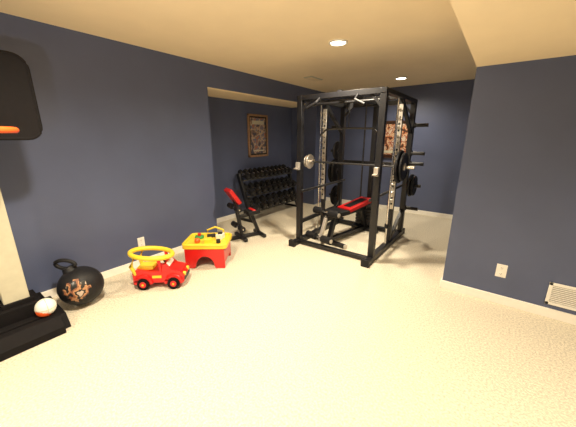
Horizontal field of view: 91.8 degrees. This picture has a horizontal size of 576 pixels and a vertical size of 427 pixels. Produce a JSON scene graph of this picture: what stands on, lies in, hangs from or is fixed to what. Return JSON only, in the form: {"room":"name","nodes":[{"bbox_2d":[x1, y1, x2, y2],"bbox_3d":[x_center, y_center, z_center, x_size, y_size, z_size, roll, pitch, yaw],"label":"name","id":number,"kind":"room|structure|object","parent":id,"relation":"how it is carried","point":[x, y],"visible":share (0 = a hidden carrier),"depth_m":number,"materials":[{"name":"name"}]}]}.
{"room":"gym","nodes":[
{"label":"gym","id":0,"kind":"room"},
{"bbox_2d":[0,12,217,292],"bbox_3d":[-3.044,-0.258,2.020,0.750,2.430,5.570,11,19,35],"label":"wall","id":1,"kind":"structure","parent":0,"point":[122,154],"depth_m":2.85,"materials":[{"name":"blue paint"}]},
{"bbox_2d":[41,246,183,297],"bbox_3d":[-2.739,0.933,2.109,0.014,0.085,5.570,11,19,35],"label":"baseboard","id":2,"kind":"structure","parent":1,"relation":"attached to","point":[118,270],"depth_m":3.15,"materials":[{"name":"white wood"}]},
{"bbox_2d":[137,237,144,246],"bbox_3d":[-1.745,0.344,3.320,0.012,0.122,0.078,11,19,35],"label":"wall outlet","id":3,"kind":"object","parent":1,"relation":"attached to","point":[141,242],"visible":0.96,"depth_m":3.31,"materials":[{"name":"white plastic"}]},
{"bbox_2d":[0,0,476,92],"bbox_3d":[0.509,-1.327,1.133,7.120,0.100,9.120,11,19,35],"label":"ceiling","id":4,"kind":"structure","parent":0,"point":[287,41],"depth_m":2.60,"materials":[{"name":"beige paint"}]},
{"bbox_2d":[304,76,322,80],"bbox_3d":[0.417,-2.211,4.580,0.160,0.017,0.340,11,19,35],"label":"ceiling register","id":5,"kind":"object","parent":4,"relation":"attached to","point":[312,78],"depth_m":4.54,"materials":[{"name":"beige metal"}]},
{"bbox_2d":[329,39,347,46],"bbox_3d":[0.510,-1.737,2.835,0.194,0.023,0.194,11,19,35],"label":"recessed light","id":6,"kind":"object","parent":4,"relation":"in","point":[336,42],"visible":0.99,"depth_m":2.83,"materials":[{"name":"white plastic"}]},
{"bbox_2d":[395,77,407,79],"bbox_3d":[1.849,-2.209,4.555,0.194,0.023,0.194,11,19,35],"label":"recessed light","id":7,"kind":"object","parent":4,"relation":"in","point":[397,78],"visible":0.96,"depth_m":4.57,"materials":[{"name":"white plastic"}]},
{"bbox_2d":[208,96,290,217],"bbox_3d":[-0.797,-1.054,5.466,0.100,2.142,2.780,11,19,35],"label":"wall","id":8,"kind":"structure","parent":0,"point":[228,117],"depth_m":5.17,"materials":[{"name":"blue paint"}]},
{"bbox_2d":[217,200,290,222],"bbox_3d":[-0.751,-0.053,5.705,0.014,0.085,2.780,11,19,35],"label":"baseboard","id":9,"kind":"structure","parent":8,"relation":"attached to","point":[231,216],"depth_m":5.22,"materials":[{"name":"white wood"}]},
{"bbox_2d":[247,114,267,156],"bbox_3d":[-0.587,-1.531,5.509,0.030,0.800,0.560,11,19,35],"label":"framed poster","id":10,"kind":"object","parent":8,"relation":"attached to","point":[257,125],"visible":1,"depth_m":5.49,"materials":[{"name":"multicoloured paper"}]},
{"bbox_2d":[207,87,305,107],"bbox_3d":[-0.498,-2.021,4.968,0.649,0.011,2.780,11,19,35],"label":"ceiling","id":11,"kind":"structure","parent":0,"point":[212,92],"depth_m":4.73,"materials":[{"name":"beige paint"}]},
{"bbox_2d":[206,63,316,103],"bbox_3d":[-0.537,-2.174,4.957,0.750,0.288,2.780,11,19,35],"label":"wall header","id":12,"kind":"structure","parent":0,"point":[218,77],"depth_m":4.31,"materials":[{"name":"blue paint"}]},
{"bbox_2d":[0,200,575,426],"bbox_3d":[0.509,1.113,1.802,7.120,0.100,9.120,11,19,35],"label":"floor","id":13,"kind":"structure","parent":0,"point":[280,335],"depth_m":2.03,"materials":[{"name":"beige carpet"}]},
{"bbox_2d":[0,50,70,361],"bbox_3d":[-2.070,-0.001,1.836,1.043,2.031,0.877,11,19,35],"label":"basketball hoop","id":14,"kind":"object","parent":13,"relation":"on","point":[21,329],"visible":0.9,"depth_m":2.03,"materials":[{"name":"black plastic"}]},
{"bbox_2d":[34,298,56,316],"bbox_3d":[-1.914,0.740,2.205,0.139,0.143,0.139,11,19,35],"label":"ball","id":15,"kind":"object","parent":14,"relation":"in","point":[44,307],"visible":1,"depth_m":2.16,"materials":[{"name":"white plastic"}]},
{"bbox_2d":[53,258,103,304],"bbox_3d":[-1.906,0.615,2.560,0.358,0.448,0.356,11,19,35],"label":"ball","id":16,"kind":"object","parent":13,"relation":"on","point":[80,285],"visible":1,"depth_m":2.47,"materials":[{"name":"black rubber"}]},
{"bbox_2d":[127,246,189,289],"bbox_3d":[-1.345,0.552,2.909,0.563,0.392,0.317,-1,15,-5],"label":"toy car","id":17,"kind":"object","parent":13,"relation":"on","point":[172,272],"visible":1,"depth_m":2.83,"materials":[{"name":"red plastic"}]},
{"bbox_2d":[182,226,231,267],"bbox_3d":[-0.978,0.398,3.438,0.532,0.411,0.432,0,15,-1],"label":"table","id":18,"kind":"object","parent":13,"relation":"on","point":[215,246],"visible":0.99,"depth_m":3.28,"materials":[{"name":"red plastic"}]},
{"bbox_2d":[224,188,265,241],"bbox_3d":[-0.655,-0.010,4.206,0.537,0.782,0.400,-10,18,-32],"label":"bench","id":19,"kind":"object","parent":13,"relation":"on","point":[251,212],"visible":0.95,"depth_m":4.18,"materials":[{"name":"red metal"}]},
{"bbox_2d":[236,167,295,222],"bbox_3d":[-0.329,-0.436,5.609,0.440,0.870,1.510,11,19,35],"label":"dumbbell rack","id":20,"kind":"object","parent":13,"relation":"on","point":[239,177],"visible":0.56,"depth_m":5.13,"materials":[{"name":"black steel"}]},
{"bbox_2d":[305,196,377,248],"bbox_3d":[0.848,0.108,4.226,1.200,0.550,0.620,-13,20,-39],"label":"weight bench","id":21,"kind":"object","parent":13,"relation":"on","point":[359,204],"visible":0.98,"depth_m":4.05,"materials":[{"name":"black metal"}]},
{"bbox_2d":[289,87,428,267],"bbox_3d":[0.954,-0.594,4.002,1.549,2.033,1.688,11,19,35],"label":"power rack","id":22,"kind":"object","parent":13,"relation":"on","point":[355,98],"visible":0.94,"depth_m":3.90,"materials":[{"name":"black metal"}]},
{"bbox_2d":[304,150,414,182],"bbox_3d":[0.878,-0.689,3.873,1.660,0.410,0.412,11,19,35],"label":"barbell","id":23,"kind":"object","parent":22,"relation":"on","point":[401,165],"visible":0.95,"depth_m":3.46,"materials":[{"name":"grey metal"}]},
{"bbox_2d":[291,91,329,204],"bbox_3d":[0.469,-1.495,6.532,0.750,2.430,0.570,11,19,35],"label":"wall","id":24,"kind":"structure","parent":0,"point":[311,115],"depth_m":6.26,"materials":[{"name":"blue paint"}]},
{"bbox_2d":[326,79,474,214],"bbox_3d":[1.864,-1.329,5.926,3.736,2.430,0.100,11,19,35],"label":"wall","id":25,"kind":"structure","parent":0,"point":[445,106],"depth_m":5.30,"materials":[{"name":"blue paint"}]},
{"bbox_2d":[326,197,452,218],"bbox_3d":[2.129,-0.127,5.975,2.986,0.085,0.014,11,19,35],"label":"baseboard","id":26,"kind":"structure","parent":25,"relation":"attached to","point":[441,215],"depth_m":5.59,"materials":[{"name":"white wood"}]},
{"bbox_2d":[383,120,407,157],"bbox_3d":[2.137,-1.479,5.585,0.620,0.720,0.030,11,19,35],"label":"framed picture","id":27,"kind":"object","parent":25,"relation":"attached to","point":[390,125],"visible":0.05,"depth_m":5.60,"materials":[{"name":"multicoloured paper"}]},
{"bbox_2d":[442,55,575,314],"bbox_3d":[3.800,-0.465,2.775,3.284,2.430,3.000,11,19,35],"label":"wall","id":28,"kind":"structure","parent":0,"point":[515,205],"depth_m":2.34,"materials":[{"name":"blue paint"}]},
{"bbox_2d":[495,263,507,277],"bbox_3d":[1.942,0.522,2.539,0.078,0.122,0.012,11,19,35],"label":"wall outlet","id":29,"kind":"object","parent":28,"relation":"attached to","point":[501,270],"visible":1,"depth_m":2.54,"materials":[{"name":"white plastic"}]},
{"bbox_2d":[441,280,575,324],"bbox_3d":[2.895,0.984,1.923,3.284,0.085,0.014,11,19,35],"label":"baseboard","id":30,"kind":"structure","parent":28,"relation":"attached to","point":[510,302],"depth_m":2.53,"materials":[{"name":"white wood"}]},
{"bbox_2d":[544,282,575,310],"bbox_3d":[2.348,0.700,2.268,0.360,0.200,0.016,11,19,35],"label":"air vent","id":31,"kind":"object","parent":28,"relation":"in","point":[559,295],"visible":1,"depth_m":2.32,"materials":[{"name":"white plastic"}]},
{"bbox_2d":[450,0,575,66],"bbox_3d":[1.092,-0.508,-0.977,3.284,0.363,6.020,11,19,35],"label":"ceiling","id":32,"kind":"structure","parent":0,"point":[495,32],"depth_m":1.51,"materials":[{"name":"beige paint"}]}
]}

